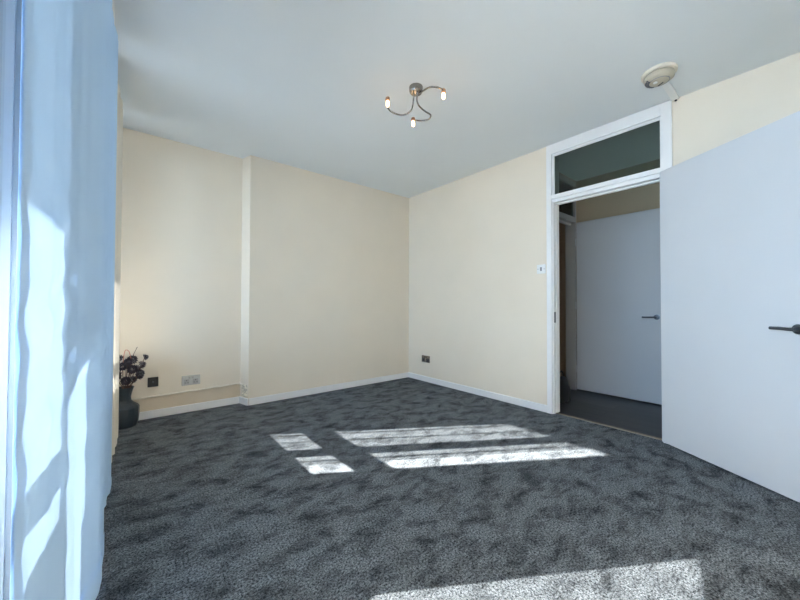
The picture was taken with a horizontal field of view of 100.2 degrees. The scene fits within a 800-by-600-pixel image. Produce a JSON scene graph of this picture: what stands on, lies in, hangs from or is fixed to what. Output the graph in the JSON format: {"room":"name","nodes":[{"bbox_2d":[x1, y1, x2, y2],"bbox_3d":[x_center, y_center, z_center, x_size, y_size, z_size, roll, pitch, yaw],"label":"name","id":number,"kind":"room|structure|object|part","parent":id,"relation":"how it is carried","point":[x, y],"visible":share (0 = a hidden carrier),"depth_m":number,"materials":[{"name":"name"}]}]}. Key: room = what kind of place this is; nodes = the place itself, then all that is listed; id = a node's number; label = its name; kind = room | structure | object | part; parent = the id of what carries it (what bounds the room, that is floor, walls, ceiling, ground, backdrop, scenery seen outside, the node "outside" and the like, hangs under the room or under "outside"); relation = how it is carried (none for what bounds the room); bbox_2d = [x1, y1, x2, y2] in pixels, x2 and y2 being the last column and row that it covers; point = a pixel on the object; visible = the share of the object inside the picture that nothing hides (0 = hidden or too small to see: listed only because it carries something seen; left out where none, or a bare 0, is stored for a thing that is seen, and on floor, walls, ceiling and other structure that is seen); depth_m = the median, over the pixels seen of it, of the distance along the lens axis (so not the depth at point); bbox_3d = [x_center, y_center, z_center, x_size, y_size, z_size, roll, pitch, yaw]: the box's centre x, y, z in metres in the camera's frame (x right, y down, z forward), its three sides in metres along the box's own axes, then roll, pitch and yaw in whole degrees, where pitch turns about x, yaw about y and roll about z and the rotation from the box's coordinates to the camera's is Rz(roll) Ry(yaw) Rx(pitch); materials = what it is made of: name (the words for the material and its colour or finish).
{"room":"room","nodes":[
{"label":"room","id":0,"kind":"room"},
{"bbox_2d":[134,384,239,411],"bbox_3d":[-2.057,0.914,3.049,1.118,0.134,0.003,1,-1,-39],"label":"wall","id":1,"kind":"structure","parent":0,"point":[180,399],"depth_m":3.12,"materials":[{"name":"beige paint"}]},
{"bbox_2d":[119,128,408,398],"bbox_3d":[-1.266,-0.198,3.702,3.582,2.500,0.262,1,-1,-39],"label":"wall","id":2,"kind":"structure","parent":0,"point":[269,277],"depth_m":3.40,"materials":[{"name":"beige paint"}]},
{"bbox_2d":[148,377,157,386],"bbox_3d":[-2.173,0.722,2.944,0.076,0.084,0.021,1,-1,-39],"label":"socket","id":3,"kind":"object","parent":2,"relation":"attached to","point":[152,381],"visible":1,"depth_m":2.94,"materials":[{"name":"black plastic"}]},
{"bbox_2d":[132,383,242,400],"bbox_3d":[-2.024,0.848,3.042,1.098,0.038,0.057,1,-1,-39],"label":"pipe","id":4,"kind":"object","parent":2,"relation":"attached to","point":[133,399],"visible":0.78,"depth_m":3.09,"materials":[{"name":"beige metal"}]},
{"bbox_2d":[182,374,199,385],"bbox_3d":[-1.954,0.749,3.128,0.148,0.088,0.015,1,-1,-39],"label":"wall socket","id":5,"kind":"object","parent":2,"relation":"attached to","point":[191,379],"visible":1,"depth_m":3.12,"materials":[{"name":"plastic"}]},
{"bbox_2d":[241,384,246,396],"bbox_3d":[-1.566,0.911,3.357,0.096,0.125,0.012,0,-1,35],"label":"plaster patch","id":6,"kind":"object","parent":2,"relation":"attached to","point":[244,387],"visible":1,"depth_m":3.35,"materials":[{"name":"beige paint"}]},
{"bbox_2d":[138,372,407,420],"bbox_3d":[-1.186,1.017,3.664,3.246,0.068,0.158,1,-1,-39],"label":"baseboard","id":7,"kind":"structure","parent":2,"relation":"attached to","point":[269,398],"depth_m":3.38,"materials":[{"name":"white paint"}]},
{"bbox_2d":[95,377,799,599],"bbox_3d":[0.308,1.101,2.699,4.770,0.120,6.200,1,-1,-39],"label":"floor","id":8,"kind":"structure","parent":0,"point":[408,488],"depth_m":1.65,"materials":[{"name":"grey carpet"}]},
{"bbox_2d":[118,385,139,429],"bbox_3d":[-2.250,0.872,2.728,0.202,0.321,0.197,1,-1,-39],"label":"vase","id":9,"kind":"object","parent":8,"relation":"on","point":[129,410],"visible":0.7,"depth_m":2.69,"materials":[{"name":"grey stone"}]},
{"bbox_2d":[119,362,126,388],"bbox_3d":[-2.227,0.661,2.680,0.075,0.323,0.073,0,-1,31],"label":"dried flower","id":10,"kind":"object","parent":9,"relation":"in","point":[122,364],"visible":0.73,"depth_m":2.67,"materials":[{"name":"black plant"}]},
{"bbox_2d":[120,377,130,388],"bbox_3d":[-2.207,0.716,2.689,0.076,0.216,0.148,1,-1,-39],"label":"dried flower","id":11,"kind":"object","parent":9,"relation":"in","point":[128,379],"visible":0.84,"depth_m":2.65,"materials":[{"name":"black plant"}]},
{"bbox_2d":[123,358,131,388],"bbox_3d":[-2.191,0.642,2.692,0.062,0.362,0.128,1,-1,-39],"label":"dried flower","id":12,"kind":"object","parent":9,"relation":"in","point":[125,361],"visible":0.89,"depth_m":2.66,"materials":[{"name":"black plant"}]},
{"bbox_2d":[126,365,137,387],"bbox_3d":[-2.169,0.670,2.704,0.079,0.306,0.131,1,-1,-39],"label":"dried flower","id":13,"kind":"object","parent":9,"relation":"in","point":[131,369],"visible":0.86,"depth_m":2.68,"materials":[{"name":"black plant"}]},
{"bbox_2d":[126,355,137,386],"bbox_3d":[-2.194,0.637,2.734,0.077,0.374,0.086,0,-1,34],"label":"dried flower","id":14,"kind":"object","parent":9,"relation":"in","point":[134,358],"visible":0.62,"depth_m":2.73,"materials":[{"name":"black plant"}]},
{"bbox_2d":[130,376,136,382],"bbox_3d":[-2.202,0.723,2.750,0.069,0.202,0.071,0,-1,36],"label":"dried flower","id":15,"kind":"object","parent":9,"relation":"in","point":[133,378],"visible":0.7,"depth_m":2.74,"materials":[{"name":"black plant"}]},
{"bbox_2d":[128,369,144,387],"bbox_3d":[-2.180,0.695,2.756,0.152,0.259,0.082,0,-1,13],"label":"dried flower","id":16,"kind":"object","parent":9,"relation":"in","point":[140,372],"visible":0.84,"depth_m":2.74,"materials":[{"name":"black plant"}]},
{"bbox_2d":[129,361,146,387],"bbox_3d":[-2.180,0.663,2.766,0.134,0.321,0.075,1,-1,-39],"label":"dried flower","id":17,"kind":"object","parent":9,"relation":"in","point":[143,363],"visible":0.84,"depth_m":2.78,"materials":[{"name":"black plant"}]},
{"bbox_2d":[130,354,148,387],"bbox_3d":[-2.182,0.638,2.776,0.154,0.373,0.059,1,-1,-39],"label":"dried flower","id":18,"kind":"object","parent":9,"relation":"in","point":[146,357],"visible":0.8,"depth_m":2.80,"materials":[{"name":"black plant"}]},
{"bbox_2d":[560,371,569,402],"bbox_3d":[1.695,0.899,3.511,0.238,0.316,0.154,1,-1,-39],"label":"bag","id":19,"kind":"object","parent":8,"relation":"on","point":[564,386],"visible":0.63,"depth_m":3.44,"materials":[{"name":"black fabric"}]},
{"bbox_2d":[556,413,661,439],"bbox_3d":[1.710,1.045,2.793,0.034,0.010,0.810,1,-1,-39],"label":"threshold strip","id":20,"kind":"object","parent":8,"relation":"on","point":[634,432],"visible":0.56,"depth_m":2.75,"materials":[{"name":"metal"}]},
{"bbox_2d":[114,0,799,197],"bbox_3d":[0.315,-1.519,2.740,4.770,0.120,6.200,1,-1,-39],"label":"ceiling","id":21,"kind":"structure","parent":0,"point":[302,84],"depth_m":2.14,"materials":[{"name":"white paint"}]},
{"bbox_2d":[112,0,114,24],"bbox_3d":[-1.033,-1.469,1.158,0.044,0.035,3.672,1,-1,-39],"label":"rail","id":22,"kind":"object","parent":21,"relation":"attached to","point":[112,0],"visible":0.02,"depth_m":1.66,"materials":[{"name":"white paint"}]},
{"bbox_2d":[10,0,111,599],"bbox_3d":[-0.920,-0.228,0.971,0.030,2.452,0.940,1,-1,-33],"label":"sheer curtain","id":23,"kind":"object","parent":22,"relation":"hanging from","point":[62,270],"visible":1,"depth_m":0.84,"materials":[{"name":"white fabric"}]},
{"bbox_2d":[104,10,117,507],"bbox_3d":[-1.352,-0.220,1.533,0.013,2.452,0.762,1,-1,-36],"label":"sheer curtain","id":24,"kind":"object","parent":22,"relation":"hanging from","point":[114,55],"visible":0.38,"depth_m":1.75,"materials":[{"name":"white fabric"}]},
{"bbox_2d":[111,84,122,462],"bbox_3d":[-1.894,-0.211,2.226,0.025,2.452,0.682,1,-1,-36],"label":"linen curtain","id":25,"kind":"object","parent":22,"relation":"hanging from","point":[119,155],"visible":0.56,"depth_m":2.31,"materials":[{"name":"beige fabric"}]},
{"bbox_2d":[385,83,445,126],"bbox_3d":[0.132,-1.374,2.343,0.424,0.182,0.285,0,-1,22],"label":"ceiling light","id":26,"kind":"object","parent":21,"relation":"attached to","point":[415,89],"visible":1,"depth_m":2.29,"materials":[{"name":"silver metal"}]},
{"bbox_3d":[0.003,-1.372,2.345,0.202,0.104,0.118,0,-1,4],"label":"arm","id":27,"kind":"part","parent":26,"relation":"part of","materials":[{"name":"silver metal"}]},
{"bbox_3d":[0.110,-1.444,2.303,0.096,0.044,0.096,1,-1,-39],"label":"ceiling plate","id":28,"kind":"part","parent":26,"relation":"part of","materials":[{"name":"silver metal"}]},
{"bbox_3d":[0.167,-1.371,2.386,0.127,0.103,0.204,0,-1,-5],"label":"arm","id":29,"kind":"part","parent":26,"relation":"part of","materials":[{"name":"silver metal"}]},
{"bbox_3d":[0.190,-1.399,2.219,0.192,0.059,0.079,0,-1,35],"label":"arm","id":30,"kind":"part","parent":26,"relation":"part of","materials":[{"name":"silver metal"}]},
{"bbox_2d":[641,62,677,87],"bbox_3d":[1.662,-1.427,2.147,0.189,0.072,0.189,1,-1,-39],"label":"smoke detector","id":31,"kind":"object","parent":21,"relation":"attached to","point":[658,75],"visible":1,"depth_m":2.10,"materials":[{"name":"beige plastic"}]},
{"bbox_2d":[645,81,653,87],"bbox_3d":[1.629,-1.404,2.189,0.106,0.017,0.041,1,-1,-39],"label":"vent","id":32,"kind":"object","parent":31,"relation":"attached to","point":[648,84],"depth_m":2.17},
{"bbox_2d":[662,81,678,101],"bbox_3d":[1.864,-1.450,2.312,0.341,0.022,0.042,1,-1,-39],"label":"cable trunking","id":33,"kind":"object","parent":21,"relation":"attached to","point":[669,89],"visible":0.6,"depth_m":2.32,"materials":[{"name":"white plastic"}]},
{"bbox_2d":[559,223,565,376],"bbox_3d":[0.725,-0.172,5.036,1.188,2.500,3.145,1,-1,-39],"label":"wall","id":34,"kind":"structure","parent":0,"point":[562,267],"depth_m":4.21,"materials":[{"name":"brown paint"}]},
{"bbox_2d":[559,172,576,292],"bbox_3d":[1.755,-0.188,3.783,1.188,2.500,0.100,1,-1,-39],"label":"wall","id":35,"kind":"structure","parent":0,"point":[559,172],"depth_m":4.02,"materials":[{"name":"beige paint"}]},
{"bbox_2d":[559,180,572,215],"bbox_3d":[1.769,-1.174,3.754,0.772,0.370,0.006,1,-1,-39],"label":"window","id":36,"kind":"structure","parent":35,"relation":"in","point":[567,208],"depth_m":3.89,"materials":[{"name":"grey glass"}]},
{"bbox_2d":[559,174,576,389],"bbox_3d":[1.739,-0.174,3.762,0.860,2.470,0.112,1,-1,-39],"label":"trim","id":37,"kind":"structure","parent":35,"relation":"attached to","point":[569,221],"depth_m":3.99,"materials":[{"name":"grey paint"}]},
{"bbox_2d":[409,52,799,404],"bbox_3d":[1.490,-0.200,3.092,0.100,2.500,4.180,1,-1,-39],"label":"wall","id":38,"kind":"structure","parent":0,"point":[478,297],"depth_m":3.52,"materials":[{"name":"beige paint"}]},
{"bbox_2d":[422,355,429,362],"bbox_3d":[0.335,0.774,4.387,0.015,0.088,0.148,1,-1,-39],"label":"wall socket","id":39,"kind":"object","parent":38,"relation":"attached to","point":[426,359],"visible":1,"depth_m":4.37,"materials":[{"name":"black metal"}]},
{"bbox_2d":[408,372,546,412],"bbox_3d":[1.410,1.016,3.075,0.016,0.068,4.080,1,-1,-39],"label":"baseboard","id":40,"kind":"structure","parent":38,"relation":"attached to","point":[525,403],"depth_m":3.65,"materials":[{"name":"white paint"}]},
{"bbox_2d":[537,264,545,273],"bbox_3d":[1.343,-0.294,3.183,0.014,0.086,0.086,1,-1,-39],"label":"light switch","id":41,"kind":"object","parent":38,"relation":"attached to","point":[541,269],"visible":1,"depth_m":3.18,"materials":[{"name":"white plastic"}]},
{"bbox_2d":[546,100,672,443],"bbox_3d":[1.719,-0.201,2.811,0.133,2.495,0.935,1,-1,-39],"label":"trim","id":42,"kind":"structure","parent":38,"relation":"attached to","point":[661,114],"depth_m":3.00,"materials":[{"name":"white paint"}]},
{"bbox_2d":[660,111,799,502],"bbox_3d":[1.958,0.037,2.053,0.099,1.973,0.822,0,-1,-7],"label":"door","id":43,"kind":"structure","parent":38,"relation":"in","point":[730,211],"depth_m":1.96,"materials":[{"name":"white paint"}]},
{"bbox_3d":[1.959,0.147,1.719,0.024,0.019,0.096,0,-1,-7],"label":"lever","id":44,"kind":"part","parent":43,"relation":"part of","materials":[{"name":"black metal"}]},
{"bbox_3d":[1.987,0.148,1.681,0.045,0.052,0.052,0,-1,-7],"label":"handle","id":45,"kind":"part","parent":43,"relation":"part of","materials":[{"name":"black metal"}]},
{"bbox_2d":[576,159,660,404],"bbox_3d":[3.126,-0.198,2.933,0.150,2.500,2.955,1,-1,-39],"label":"wall","id":46,"kind":"structure","parent":0,"point":[647,197],"depth_m":3.69,"materials":[{"name":"beige paint"}]},
{"bbox_2d":[575,208,661,404],"bbox_3d":[2.352,0.062,3.653,0.098,1.971,0.845,1,-1,-39],"label":"door","id":47,"kind":"structure","parent":46,"relation":"in","point":[619,268],"depth_m":3.62,"materials":[{"name":"grey paint"}]},
{"bbox_3d":[-1.230,-0.240,1.013,0.220,2.500,4.222,1,-1,-39],"label":"wall","id":48,"kind":"structure","parent":0,"visible":0},
{"bbox_2d":[0,0,16,599],"bbox_3d":[-0.620,-0.219,0.286,0.044,2.360,2.025,1,-1,-39],"label":"window","id":49,"kind":"structure","parent":48,"relation":"in","point":[8,8],"depth_m":1.04,"materials":[{"name":"clear glass"}]},
{"bbox_3d":[-0.620,-0.219,0.286,0.006,2.300,1.985,1,-1,-39],"label":"pane","id":50,"kind":"part","parent":49,"relation":"part of","materials":[{"name":"clear glass"}]},
{"bbox_2d":[4,0,21,599],"bbox_3d":[-1.226,-0.208,1.102,0.100,2.360,0.075,1,-1,-39],"label":"trim","id":51,"kind":"structure","parent":48,"relation":"attached to","point":[19,2],"depth_m":1.05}
]}

